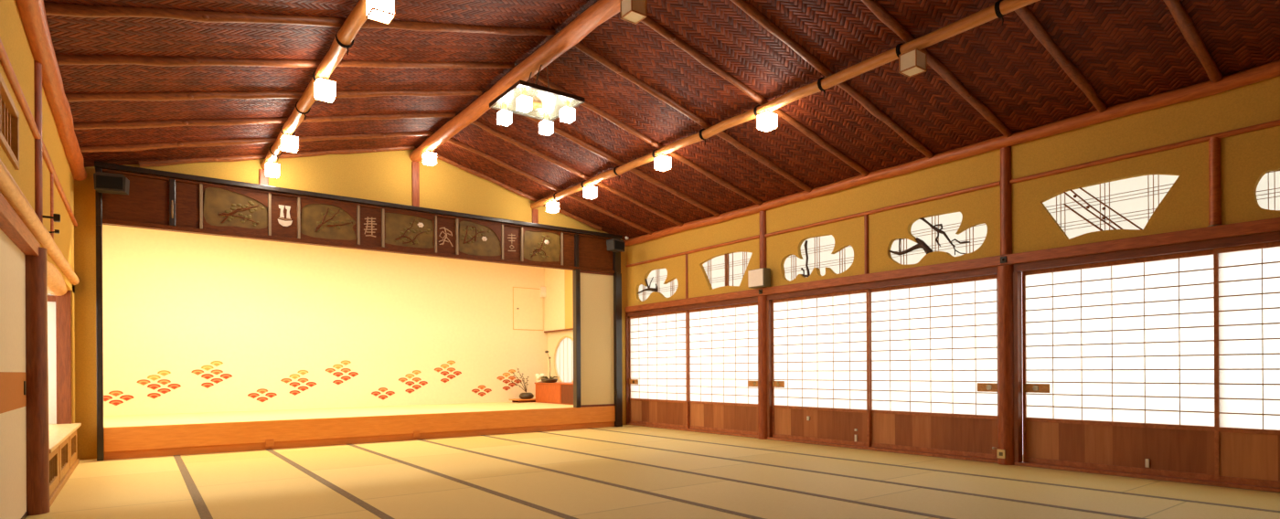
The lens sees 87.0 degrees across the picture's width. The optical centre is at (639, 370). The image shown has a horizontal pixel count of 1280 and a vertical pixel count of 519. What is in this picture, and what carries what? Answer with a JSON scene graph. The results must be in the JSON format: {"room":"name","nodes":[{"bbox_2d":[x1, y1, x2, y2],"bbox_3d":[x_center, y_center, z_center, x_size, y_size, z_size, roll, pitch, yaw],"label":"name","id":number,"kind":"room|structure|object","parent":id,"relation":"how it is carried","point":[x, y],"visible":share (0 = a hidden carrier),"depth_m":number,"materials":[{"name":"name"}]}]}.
{"room":"japanese banquet hall","nodes":[
{"label":"japanese banquet hall","id":0,"kind":"room"},
{"bbox_2d":[0,0,74,424],"bbox_3d":[-2.543,-0.615,1.831,0.810,3.302,12.970,0,0,-37],"label":"wall","id":1,"kind":"structure","parent":0,"point":[13,36],"depth_m":4.99,"materials":[{"name":"yellow paint"}]},
{"bbox_2d":[0,73,19,170],"bbox_3d":[-3.288,-1.279,3.467,0.075,0.320,0.680,0,0,-37],"label":"window","id":2,"kind":"structure","parent":1,"relation":"in","point":[9,115],"depth_m":3.58,"materials":[{"name":"brown wood"}]},
{"bbox_2d":[0,228,27,518],"bbox_3d":[-2.999,0.079,3.034,0.039,1.720,3.450,0,0,-37],"label":"door","id":3,"kind":"structure","parent":1,"relation":"in","point":[13,375],"depth_m":3.93,"materials":[{"name":"white paper"}]},
{"bbox_2d":[0,192,40,255],"bbox_3d":[-1.246,-0.816,0.697,0.120,0.090,9.400,0,0,-37],"label":"rail","id":4,"kind":"object","parent":1,"relation":"attached to","point":[11,224],"visible":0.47,"depth_m":3.73,"materials":[{"name":"brown wood"}]},
{"bbox_2d":[0,38,77,226],"bbox_3d":[-2.225,-1.545,2.091,0.049,0.124,12.800,0,0,-37],"label":"rail","id":5,"kind":"object","parent":1,"relation":"attached to","point":[5,63],"visible":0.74,"depth_m":4.08,"materials":[{"name":"brown wood"}]},
{"bbox_2d":[0,159,79,285],"bbox_3d":[-2.159,-0.915,2.013,0.107,0.199,12.601,0,0,-37],"label":"log","id":6,"kind":"object","parent":1,"relation":"attached to","point":[9,188],"visible":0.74,"depth_m":3.99,"materials":[{"name":"brown wood"}]},
{"bbox_2d":[42,213,60,234],"bbox_3d":[-4.021,-1.002,4.606,0.115,0.106,0.245,0,0,-37],"label":"wall hook","id":7,"kind":"object","parent":1,"relation":"attached to","point":[56,218],"visible":0.93,"depth_m":4.53,"materials":[{"name":"black paint"}]},
{"bbox_2d":[15,0,86,181],"bbox_3d":[-2.192,-2.124,2.093,0.156,0.159,12.763,0,0,-37],"label":"log","id":8,"kind":"object","parent":1,"relation":"attached to","point":[32,13],"visible":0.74,"depth_m":4.73,"materials":[{"name":"brown wood"}]},
{"bbox_2d":[47,295,55,301],"bbox_3d":[-6.180,-0.732,6.698,0.585,0.060,0.040,0,0,-37],"label":"rail","id":9,"kind":"object","parent":1,"relation":"attached to","point":[50,298],"visible":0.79,"depth_m":6.84,"materials":[{"name":"brown wood"}]},
{"bbox_2d":[50,173,53,239],"bbox_3d":[-4.587,-1.236,5.255,0.034,0.610,0.034,0,0,-37],"label":"strut","id":10,"kind":"object","parent":1,"relation":"attached to","point":[51,175],"visible":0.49,"depth_m":5.25,"materials":[{"name":"brown wood"}]},
{"bbox_2d":[47,261,67,296],"bbox_3d":[-5.030,-0.812,5.697,0.206,0.213,3.024,0,0,-37],"label":"log","id":11,"kind":"object","parent":1,"relation":"attached to","point":[57,286],"visible":0.32,"depth_m":5.75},
{"bbox_2d":[102,224,547,415],"bbox_3d":[-4.671,-1.001,11.297,7.800,3.500,0.103,0,0,-37],"label":"wall","id":12,"kind":"structure","parent":0,"point":[193,323],"depth_m":10.70,"materials":[{"name":"beige paint"}]},
{"bbox_2d":[512,287,543,330],"bbox_3d":[-2.153,-1.198,13.079,0.654,0.819,0.050,0,0,-37],"label":"hatch","id":13,"kind":"object","parent":12,"relation":"attached to","point":[528,303],"visible":1,"depth_m":13.08,"materials":[{"name":"beige paint"}]},
{"bbox_2d":[540,287,545,298],"bbox_3d":[-1.895,-1.547,13.258,0.120,0.200,0.074,0,0,-37],"label":"wall box","id":14,"kind":"object","parent":12,"relation":"attached to","point":[542,289],"visible":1,"depth_m":13.22,"materials":[{"name":"white plastic"}]},
{"bbox_2d":[74,148,627,459],"bbox_3d":[-3.152,-1.085,9.438,7.520,4.150,0.060,0,0,-37],"label":"wall","id":15,"kind":"structure","parent":0,"point":[383,176],"depth_m":8.76,"materials":[{"name":"yellow paint"}]},
{"bbox_2d":[259,169,268,185],"bbox_3d":[-4.620,-2.341,8.295,0.104,0.260,0.050,0,0,-37],"label":"post","id":16,"kind":"object","parent":15,"relation":"attached to","point":[263,180],"visible":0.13,"depth_m":8.27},
{"bbox_2d":[260,0,367,170],"bbox_3d":[-0.784,-2.514,3.179,0.130,0.189,12.822,0,0,-37],"label":"log","id":17,"kind":"object","parent":15,"relation":"attached to","point":[346,35],"visible":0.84,"depth_m":5.56,"materials":[{"name":"brown wood"}]},
{"bbox_2d":[264,160,280,178],"bbox_3d":[-4.351,-2.386,7.991,0.148,0.156,0.148,0,0,-37],"label":"paper lantern","id":18,"kind":"object","parent":17,"relation":"attached to","point":[272,169],"visible":1,"depth_m":7.95,"materials":[{"name":"white paper"}]},
{"bbox_2d":[280,133,298,153],"bbox_3d":[-3.670,-2.390,7.076,0.148,0.156,0.148,0,0,-37],"label":"paper lantern","id":19,"kind":"object","parent":17,"relation":"attached to","point":[289,143],"visible":1,"depth_m":7.03,"materials":[{"name":"white paper"}]},
{"bbox_2d":[313,76,336,103],"bbox_3d":[-2.680,-2.396,5.744,0.148,0.156,0.148,0,0,-37],"label":"paper lantern","id":20,"kind":"object","parent":17,"relation":"attached to","point":[325,90],"visible":1,"depth_m":5.70,"materials":[{"name":"white paper"}]},
{"bbox_2d":[365,0,395,24],"bbox_3d":[-1.701,-2.401,4.429,0.148,0.156,0.148,0,0,-37],"label":"paper lantern","id":21,"kind":"object","parent":17,"relation":"attached to","point":[382,11],"visible":1,"depth_m":4.40,"materials":[{"name":"white paper"}]},
{"bbox_2d":[411,161,419,206],"bbox_3d":[-3.127,-2.565,9.407,0.104,0.690,0.050,0,0,-37],"label":"post","id":22,"kind":"object","parent":15,"relation":"attached to","point":[415,166],"visible":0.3,"depth_m":9.39,"materials":[{"name":"brown wood"}]},
{"bbox_2d":[409,0,620,162],"bbox_3d":[0.689,-3.007,4.277,0.182,0.183,12.823,0,0,-37],"label":"ceiling beam","id":23,"kind":"structure","parent":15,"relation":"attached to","point":[601,11],"depth_m":6.54,"materials":[{"name":"brown wood"}]},
{"bbox_2d":[422,150,437,166],"bbox_3d":[-2.789,-2.822,8.955,0.148,0.156,0.148,0,0,-37],"label":"paper lantern","id":24,"kind":"object","parent":23,"relation":"attached to","point":[429,158],"visible":1,"depth_m":8.91,"materials":[{"name":"white paper"}]},
{"bbox_2d":[489,64,584,135],"bbox_3d":[-0.998,-2.655,6.498,0.680,0.515,0.660,0,0,-37],"label":"chandelier","id":25,"kind":"object","parent":23,"relation":"hanging from","point":[545,104],"visible":1,"depth_m":6.44,"materials":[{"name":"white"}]},
{"bbox_2d":[620,0,647,24],"bbox_3d":[-0.050,-2.838,5.272,0.148,0.156,0.148,0,0,-37],"label":"paper lantern","id":26,"kind":"object","parent":23,"relation":"attached to","point":[632,11],"visible":1,"depth_m":5.24,"materials":[{"name":"beige paper"}]},
{"bbox_2d":[532,209,538,223],"bbox_3d":[-1.636,-2.373,10.515,0.104,0.290,0.050,0,0,-37],"label":"post","id":27,"kind":"object","parent":15,"relation":"attached to","point":[535,212],"visible":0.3,"depth_m":10.50,"materials":[{"name":"brown wood"}]},
{"bbox_2d":[530,0,1039,209],"bbox_3d":[2.160,-2.551,5.370,0.114,0.173,12.822,0,0,-37],"label":"ceiling beam","id":28,"kind":"structure","parent":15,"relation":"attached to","point":[1000,8],"depth_m":6.02,"materials":[{"name":"brown wood"}]},
{"bbox_2d":[545,201,559,213],"bbox_3d":[-1.295,-2.433,10.015,0.148,0.156,0.148,0,0,-37],"label":"paper lantern","id":29,"kind":"object","parent":28,"relation":"attached to","point":[551,207],"visible":1,"depth_m":9.97,"materials":[{"name":"white paper"}]},
{"bbox_2d":[583,184,597,199],"bbox_3d":[-0.674,-2.436,9.181,0.148,0.156,0.148,0,0,-37],"label":"paper lantern","id":30,"kind":"object","parent":28,"relation":"attached to","point":[590,192],"visible":1,"depth_m":9.14,"materials":[{"name":"white paper"}]},
{"bbox_2d":[653,154,671,171],"bbox_3d":[0.269,-2.442,7.913,0.148,0.156,0.148,0,0,-37],"label":"paper lantern","id":31,"kind":"object","parent":28,"relation":"attached to","point":[662,163],"visible":1,"depth_m":7.88,"materials":[{"name":"white paper"}]},
{"bbox_2d":[756,110,778,132],"bbox_3d":[1.242,-2.447,6.605,0.148,0.156,0.148,0,0,-37],"label":"paper lantern","id":32,"kind":"object","parent":28,"relation":"attached to","point":[767,121],"visible":1,"depth_m":6.57,"materials":[{"name":"white paper"}]},
{"bbox_2d":[898,47,927,77],"bbox_3d":[2.167,-2.453,5.362,0.148,0.156,0.148,0,0,-37],"label":"paper lantern","id":33,"kind":"object","parent":28,"relation":"attached to","point":[912,62],"visible":1,"depth_m":5.32,"materials":[{"name":"brown paper"}]},
{"bbox_2d":[544,267,573,332],"bbox_3d":[-1.186,-1.714,12.386,0.099,1.915,2.320,0,0,-37],"label":"wall","id":34,"kind":"structure","parent":0,"point":[559,317],"depth_m":12.88,"materials":[{"name":"beige paint"}]},
{"bbox_2d":[547,330,573,382],"bbox_3d":[-1.127,-0.921,12.440,0.050,3.700,2.400,0,0,-37],"label":"wall","id":35,"kind":"structure","parent":0,"point":[554,337],"depth_m":13.15,"materials":[{"name":"beige paint"}]},
{"bbox_2d":[554,336,573,383],"bbox_3d":[-1.379,-0.190,12.760,0.046,0.940,0.940,0,0,-37],"label":"window","id":36,"kind":"structure","parent":35,"relation":"in","point":[564,360],"depth_m":12.85,"materials":[{"name":"beige paper"}]},
{"bbox_2d":[25,425,1279,518],"bbox_3d":[0.495,1.018,4.034,9.600,0.202,13.090,0,0,-37],"label":"floor","id":37,"kind":"structure","parent":0,"point":[626,472],"depth_m":5.41,"materials":[{"name":"wicker"}]},
{"bbox_2d":[25,60,49,516],"bbox_3d":[-4.031,-0.555,4.469,0.170,3.000,0.170,0,0,-37],"label":"log post","id":38,"kind":"object","parent":37,"relation":"on","point":[37,357],"visible":0.52,"depth_m":4.44,"materials":[{"name":"brown wood"}]},
{"bbox_2d":[48,423,81,507],"bbox_3d":[-5.214,0.745,5.553,0.795,0.415,3.020,0,0,-37],"label":"window seat","id":39,"kind":"object","parent":37,"relation":"on","point":[63,461],"visible":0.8,"depth_m":5.68,"materials":[{"name":"brown wood"}]},
{"bbox_2d":[55,290,71,424],"bbox_3d":[-5.899,-0.149,6.911,0.115,1.390,0.070,0,0,-37],"label":"post","id":40,"kind":"object","parent":39,"relation":"on","point":[63,303],"visible":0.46,"depth_m":6.88,"materials":[{"name":"brown wood"}]},
{"bbox_2d":[95,167,103,460],"bbox_3d":[-5.771,-0.601,7.207,0.054,3.112,0.130,0,0,-37],"label":"post","id":41,"kind":"object","parent":37,"relation":"on","point":[98,196],"visible":1,"depth_m":7.16,"materials":[{"name":"black paint"}]},
{"bbox_2d":[103,402,615,459],"bbox_3d":[-3.868,0.771,10.192,7.043,0.344,2.621,0,0,-37],"label":"stage platform","id":42,"kind":"object","parent":37,"relation":"on","point":[131,436],"visible":0.98,"depth_m":8.82,"materials":[{"name":"wood"}]},
{"bbox_2d":[508,398,535,403],"bbox_3d":[-2.175,0.560,12.713,0.480,0.062,0.360,0,0,-37],"label":"display stand","id":43,"kind":"object","parent":42,"relation":"on","point":[519,400],"visible":0.8,"depth_m":12.61,"materials":[{"name":"brown wood"}]},
{"bbox_2d":[511,369,533,399],"bbox_3d":[-2.226,0.237,12.676,0.481,0.586,0.280,0,0,-37],"label":"flower arrangement","id":44,"kind":"object","parent":43,"relation":"on","point":[524,396],"visible":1,"depth_m":12.65,"materials":[{"name":"brown plant"}]},
{"bbox_2d":[519,393,533,399],"bbox_3d":[-2.144,0.472,12.736,0.280,0.115,0.280,0,0,-37],"label":"bowl","id":45,"kind":"object","parent":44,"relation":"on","point":[524,396],"depth_m":12.64,"materials":[{"name":"brown ceramic"}]},
{"bbox_2d":[534,382,573,405],"bbox_3d":[-1.208,0.401,12.055,0.548,0.368,1.830,0,0,-37],"label":"base cabinet","id":46,"kind":"object","parent":42,"relation":"on","point":[557,392],"visible":0.57,"depth_m":12.03,"materials":[{"name":"brown wood"}]},
{"bbox_2d":[534,373,544,383],"bbox_3d":[-1.853,0.136,12.580,0.193,0.170,0.198,0,0,-37],"label":"flower pot","id":47,"kind":"object","parent":46,"relation":"on","point":[538,378],"visible":0.84,"depth_m":12.52,"materials":[{"name":"white ceramic"}]},
{"bbox_2d":[541,351,557,383],"bbox_3d":[-1.659,-0.076,12.414,0.363,0.592,0.372,0,0,-37],"label":"flower arrangement","id":48,"kind":"object","parent":46,"relation":"on","point":[545,379],"visible":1,"depth_m":12.34,"materials":[{"name":"brown plant"}]},
{"bbox_2d":[572,268,580,407],"bbox_3d":[-1.006,-0.515,10.739,0.080,2.195,0.110,0,0,-37],"label":"post","id":49,"kind":"object","parent":42,"relation":"on","point":[576,273],"visible":1,"depth_m":10.70,"materials":[{"name":"black paint"}]},
{"bbox_2d":[580,270,614,407],"bbox_3d":[-0.708,-0.511,10.967,0.670,2.183,0.040,0,0,-37],"label":"panel","id":50,"kind":"object","parent":42,"relation":"on","point":[597,369],"visible":1,"depth_m":10.96,"materials":[{"name":"beige fabric"}]},
{"bbox_2d":[612,238,622,426],"bbox_3d":[-0.389,-0.632,11.199,0.120,3.112,0.150,0,0,-37],"label":"post","id":51,"kind":"object","parent":37,"relation":"on","point":[616,256],"visible":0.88,"depth_m":11.14,"materials":[{"name":"black paint"}]},
{"bbox_2d":[94,160,622,274],"bbox_3d":[-3.065,-1.909,9.207,6.810,0.638,0.160,0,0,-37],"label":"frieze","id":52,"kind":"object","parent":51,"relation":"attached to","point":[156,199],"visible":1,"depth_m":8.58,"materials":[{"name":"black paint"}]},
{"bbox_2d":[93,171,129,195],"bbox_3d":[-5.558,-1.974,7.120,0.275,0.198,0.260,0,0,-25],"label":"loudspeaker","id":53,"kind":"object","parent":52,"relation":"attached to","point":[108,183],"visible":1,"depth_m":7.02,"materials":[{"name":"grey plastic"}]},
{"bbox_2d":[96,174,122,190],"bbox_3d":[-5.506,-1.957,7.006,0.224,0.129,0.010,0,0,-25],"label":"grille","id":54,"kind":"object","parent":53,"relation":"attached to","point":[103,182],"depth_m":7.00,"materials":[{"name":"plastic"}]},
{"bbox_2d":[606,238,625,252],"bbox_3d":[-0.425,-2.034,10.925,0.260,0.198,0.275,0,0,39],"label":"loudspeaker","id":55,"kind":"object","parent":52,"relation":"attached to","point":[614,245],"visible":1,"depth_m":10.82,"materials":[{"name":"grey plastic"}]},
{"bbox_2d":[614,240,624,250],"bbox_3d":[-0.329,-2.017,10.846,0.010,0.129,0.224,0,0,39],"label":"grille","id":56,"kind":"object","parent":55,"relation":"attached to","point":[619,245],"depth_m":10.84,"materials":[{"name":"plastic"}]},
{"bbox_2d":[625,312,629,425],"bbox_3d":[-0.228,-0.077,11.581,0.060,2.000,0.055,0,0,-37],"label":"post","id":57,"kind":"object","parent":37,"relation":"on","point":[626,317],"visible":0.8,"depth_m":11.56,"materials":[{"name":"brown wood"}]},
{"bbox_2d":[757,210,772,439],"bbox_3d":[1.667,-0.618,9.039,0.162,3.060,0.200,0,0,-37],"label":"log post","id":58,"kind":"object","parent":37,"relation":"on","point":[764,306],"visible":0.96,"depth_m":8.98,"materials":[{"name":"brown wood"}]},
{"bbox_2d":[996,146,1023,465],"bbox_3d":[3.549,-0.629,6.509,0.162,3.060,0.200,0,0,-37],"label":"log post","id":59,"kind":"object","parent":37,"relation":"on","point":[1008,282],"visible":0.98,"depth_m":6.46,"materials":[{"name":"brown wood"}]},
{"bbox_2d":[996,449,1005,458],"bbox_3d":[3.473,0.799,6.487,0.022,0.085,0.075,0,0,-37],"label":"wall outlet","id":60,"kind":"object","parent":59,"relation":"attached to","point":[1001,453],"visible":1,"depth_m":6.48,"materials":[{"name":"beige plastic"}]},
{"bbox_2d":[43,0,1279,240],"bbox_3d":[0.715,-2.681,4.295,7.800,1.062,13.020,0,0,-37],"label":"ceiling","id":61,"kind":"structure","parent":0,"point":[1127,50],"depth_m":6.03,"materials":[{"name":"brown wicker"}]},
{"bbox_2d":[79,130,433,152],"bbox_3d":[-4.113,-2.642,7.697,3.547,0.962,0.086,0,0,-37],"label":"rafter","id":62,"kind":"object","parent":61,"relation":"attached to","point":[198,144],"visible":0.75,"depth_m":7.35,"materials":[{"name":"brown wood"}]},
{"bbox_2d":[73,112,455,129],"bbox_3d":[-3.653,-2.644,7.077,3.547,0.964,0.088,0,0,-37],"label":"rafter","id":63,"kind":"object","parent":61,"relation":"attached to","point":[240,121],"visible":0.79,"depth_m":6.74,"materials":[{"name":"brown wood"}]},
{"bbox_2d":[64,90,481,102],"bbox_3d":[-3.182,-2.643,6.442,3.548,0.965,0.088,0,0,-37],"label":"rafter","id":64,"kind":"object","parent":61,"relation":"attached to","point":[151,96],"visible":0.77,"depth_m":6.07,"materials":[{"name":"brown wood"}]},
{"bbox_2d":[138,146,415,167],"bbox_3d":[-4.345,-2.699,8.408,3.066,0.841,0.087,0,0,-37],"label":"rafter","id":65,"kind":"object","parent":61,"relation":"attached to","point":[159,163],"visible":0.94,"depth_m":8.16,"materials":[{"name":"brown wood"}]},
{"bbox_2d":[55,54,514,68],"bbox_3d":[-2.699,-2.644,5.792,3.547,0.964,0.089,0,0,-37],"label":"rafter","id":66,"kind":"object","parent":61,"relation":"attached to","point":[62,59],"visible":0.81,"depth_m":5.41,"materials":[{"name":"brown wood"}]},
{"bbox_2d":[43,2,555,35],"bbox_3d":[-2.204,-2.647,5.127,3.546,0.962,0.086,0,0,-37],"label":"rafter","id":67,"kind":"object","parent":61,"relation":"attached to","point":[51,8],"visible":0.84,"depth_m":4.73,"materials":[{"name":"brown wood"}]},
{"bbox_2d":[437,154,601,230],"bbox_3d":[-1.846,-2.722,10.267,2.997,0.823,0.088,0,0,-37],"label":"rafter","id":68,"kind":"object","parent":61,"relation":"attached to","point":[468,170],"visible":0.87,"depth_m":10.14,"materials":[{"name":"brown wood"}]},
{"bbox_2d":[447,138,652,234],"bbox_3d":[-1.193,-2.657,9.866,3.569,0.967,0.088,0,0,-37],"label":"rafter","id":69,"kind":"object","parent":61,"relation":"attached to","point":[452,141],"visible":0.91,"depth_m":9.70,"materials":[{"name":"brown wood"}]},
{"bbox_2d":[471,120,683,226],"bbox_3d":[-0.732,-2.658,9.247,3.566,0.970,0.086,0,0,-37],"label":"rafter","id":70,"kind":"object","parent":61,"relation":"attached to","point":[475,122],"visible":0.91,"depth_m":9.09,"materials":[{"name":"brown wood"}]},
{"bbox_2d":[524,116,720,216],"bbox_3d":[-0.261,-2.658,8.615,3.569,0.970,0.086,0,0,-37],"label":"rafter","id":71,"kind":"object","parent":61,"relation":"attached to","point":[575,140],"visible":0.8,"depth_m":8.74,"materials":[{"name":"brown wood"}]},
{"bbox_2d":[533,74,763,205],"bbox_3d":[0.223,-2.658,7.967,3.567,0.969,0.083,0,0,-37],"label":"rafter","id":72,"kind":"object","parent":61,"relation":"attached to","point":[614,121],"visible":0.71,"depth_m":7.87,"materials":[{"name":"brown wood"}]},
{"bbox_2d":[573,42,812,192],"bbox_3d":[0.717,-2.661,7.301,3.566,0.967,0.086,0,0,-37],"label":"rafter","id":73,"kind":"object","parent":61,"relation":"attached to","point":[588,51],"visible":0.91,"depth_m":7.10,"materials":[{"name":"brown wood"}]},
{"bbox_2d":[640,16,870,176],"bbox_3d":[1.201,-2.667,6.650,3.568,0.965,0.085,0,0,-37],"label":"rafter","id":74,"kind":"object","parent":61,"relation":"attached to","point":[701,58],"visible":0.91,"depth_m":6.49,"materials":[{"name":"brown wood"}]},
{"bbox_2d":[730,0,934,158],"bbox_3d":[1.667,-2.673,6.023,3.568,0.966,0.088,0,0,-37],"label":"rafter","id":75,"kind":"object","parent":61,"relation":"attached to","point":[745,6],"visible":0.96,"depth_m":5.97,"materials":[{"name":"brown wood"}]},
{"bbox_2d":[861,0,1013,137],"bbox_3d":[2.132,-2.676,5.396,3.570,0.968,0.088,0,0,-37],"label":"rafter","id":76,"kind":"object","parent":61,"relation":"attached to","point":[874,6],"visible":0.91,"depth_m":5.68,"materials":[{"name":"brown wood"}]},
{"bbox_2d":[1014,6,1107,112],"bbox_3d":[2.598,-2.676,4.772,3.569,0.970,0.086,0,0,-37],"label":"rafter","id":77,"kind":"object","parent":61,"relation":"attached to","point":[1024,13],"visible":0.93,"depth_m":5.25,"materials":[{"name":"brown wood"}]},
{"bbox_2d":[1163,0,1223,82],"bbox_3d":[3.052,-2.675,4.162,3.569,0.969,0.087,0,0,-37],"label":"rafter","id":78,"kind":"object","parent":61,"relation":"attached to","point":[1183,20],"visible":0.97,"depth_m":4.82,"materials":[{"name":"brown wood"}]},
{"bbox_2d":[627,75,1279,307],"bbox_3d":[3.608,-0.653,6.688,0.300,3.308,13.420,0,0,-37],"label":"wall","id":79,"kind":"structure","parent":0,"point":[1246,157],"depth_m":6.38,"materials":[{"name":"yellow paint"}]},
{"bbox_2d":[637,268,677,301],"bbox_3d":[0.297,-1.416,10.965,0.086,0.658,1.289,0,0,-37],"label":"window","id":80,"kind":"structure","parent":79,"relation":"in","point":[656,279],"depth_m":10.98,"materials":[{"name":"beige paper"}]},
{"bbox_2d":[629,309,689,428],"bbox_3d":[0.278,-0.025,10.988,0.038,1.834,1.530,0,0,-37],"label":"door","id":81,"kind":"structure","parent":79,"relation":"in","point":[658,343],"depth_m":10.94,"materials":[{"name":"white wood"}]},
{"bbox_2d":[685,254,688,298],"bbox_3d":[0.718,-1.446,10.312,0.046,0.693,0.046,0,0,-37],"label":"strut","id":82,"kind":"object","parent":79,"relation":"attached to","point":[687,269],"visible":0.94,"depth_m":10.29,"materials":[{"name":"brown wood"}]},
{"bbox_2d":[625,234,759,288],"bbox_3d":[0.728,-1.468,10.350,0.127,0.722,3.090,0,0,-37],"label":"window","id":83,"kind":"structure","parent":79,"relation":"in","point":[726,270],"depth_m":9.67,"materials":[{"name":"beige paper"}]},
{"bbox_2d":[688,302,757,435],"bbox_3d":[1.210,-0.030,9.793,0.038,1.834,1.550,0,0,-37],"label":"door","id":84,"kind":"structure","parent":79,"relation":"in","point":[723,340],"depth_m":9.79,"materials":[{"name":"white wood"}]},
{"bbox_2d":[747,267,770,288],"bbox_3d":[1.599,-1.229,8.978,0.185,0.240,0.280,0,0,-37],"label":"wall speaker","id":85,"kind":"object","parent":79,"relation":"attached to","point":[758,278],"visible":1,"depth_m":8.88,"materials":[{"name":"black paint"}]},
{"bbox_2d":[747,268,763,287],"bbox_3d":[1.533,-1.229,8.929,0.020,0.220,0.260,0,0,-37],"label":"grille","id":86,"kind":"object","parent":85,"relation":"attached to","point":[755,277],"depth_m":8.92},
{"bbox_2d":[771,288,870,447],"bbox_3d":[2.205,-0.036,8.396,0.038,1.834,1.490,0,0,-37],"label":"door","id":87,"kind":"structure","parent":79,"relation":"in","point":[821,343],"depth_m":8.34,"materials":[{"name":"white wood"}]},
{"bbox_2d":[864,214,869,274],"bbox_3d":[2.610,-1.457,7.769,0.054,0.693,0.054,0,0,-37],"label":"strut","id":88,"kind":"object","parent":79,"relation":"attached to","point":[866,217],"visible":0.94,"depth_m":7.75,"materials":[{"name":"brown wood"}]},
{"bbox_2d":[764,181,1000,280],"bbox_3d":[2.620,-1.465,7.806,0.128,0.751,3.053,0,0,-37],"label":"window","id":89,"kind":"structure","parent":79,"relation":"in","point":[816,252],"depth_m":8.30,"materials":[{"name":"beige paper"}]},
{"bbox_2d":[869,275,997,459],"bbox_3d":[3.114,-0.041,7.234,0.038,1.834,1.510,0,0,-37],"label":"door","id":90,"kind":"structure","parent":79,"relation":"in","point":[933,357],"depth_m":7.19,"materials":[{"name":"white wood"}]},
{"bbox_2d":[888,212,987,264],"bbox_3d":[3.139,-1.411,7.143,0.086,0.650,1.287,0,0,-37],"label":"window","id":91,"kind":"structure","parent":79,"relation":"in","point":[936,233],"depth_m":7.13,"materials":[{"name":"beige paper"}]},
{"bbox_2d":[623,60,1279,246],"bbox_3d":[3.566,-2.203,6.413,0.128,0.130,12.822,0,0,-37],"label":"wall beam","id":92,"kind":"structure","parent":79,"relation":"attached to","point":[1272,69],"depth_m":6.37,"materials":[{"name":"brown wood"}]},
{"bbox_2d":[625,217,1279,312],"bbox_3d":[3.593,-1.068,6.417,0.065,0.095,12.800,0,0,-37],"label":"lintel","id":93,"kind":"object","parent":79,"relation":"attached to","point":[1269,225],"visible":1,"depth_m":6.39,"materials":[{"name":"brown wood"}]},
{"bbox_2d":[627,231,1279,317],"bbox_3d":[3.651,-0.990,6.469,0.150,0.078,12.815,0,0,-37],"label":"rail","id":94,"kind":"object","parent":79,"relation":"attached to","point":[1274,236],"visible":0.8,"depth_m":6.35,"materials":[{"name":"brown wood"}]},
{"bbox_2d":[627,423,1279,492],"bbox_3d":[3.656,0.897,6.468,0.160,0.048,12.820,0,0,-37],"label":"baseboard","id":95,"kind":"structure","parent":79,"relation":"attached to","point":[1022,464],"depth_m":6.33,"materials":[{"name":"brown wood"}]},
{"bbox_2d":[1042,174,1179,238],"bbox_3d":[4.080,-1.421,5.893,0.069,0.629,1.236,0,0,-37],"label":"window","id":96,"kind":"structure","parent":79,"relation":"in","point":[1129,203],"depth_m":5.88,"materials":[{"name":"beige paper"}]},
{"bbox_2d":[1022,249,1215,480],"bbox_3d":[4.117,-0.047,5.886,0.038,1.834,1.480,0,0,-37],"label":"door","id":97,"kind":"structure","parent":79,"relation":"in","point":[1118,356],"depth_m":5.82,"materials":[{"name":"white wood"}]},
{"bbox_2d":[1009,119,1279,184],"bbox_3d":[5.487,-1.830,3.882,0.048,0.054,6.467,0,0,-37],"label":"rail","id":98,"kind":"object","parent":79,"relation":"attached to","point":[1269,124],"visible":1,"depth_m":5.57,"materials":[{"name":"brown wood"}]},
{"bbox_2d":[1206,137,1221,227],"bbox_3d":[4.476,-1.468,5.255,0.097,0.693,0.097,0,0,-37],"label":"strut","id":99,"kind":"object","parent":79,"relation":"attached to","point":[1214,143],"visible":0.85,"depth_m":5.23,"materials":[{"name":"wood"}]},
{"bbox_2d":[1213,241,1279,488],"bbox_3d":[4.987,-0.052,4.664,0.030,1.834,1.590,0,0,-37],"label":"door","id":100,"kind":"structure","parent":79,"relation":"in","point":[1246,278],"depth_m":5.14,"materials":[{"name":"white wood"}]},
{"bbox_2d":[1256,170,1279,210],"bbox_3d":[4.882,-1.435,4.834,0.046,0.656,0.886,0,0,-37],"label":"window","id":101,"kind":"structure","parent":79,"relation":"in","point":[1268,187],"depth_m":5.05,"materials":[{"name":"beige paper"}]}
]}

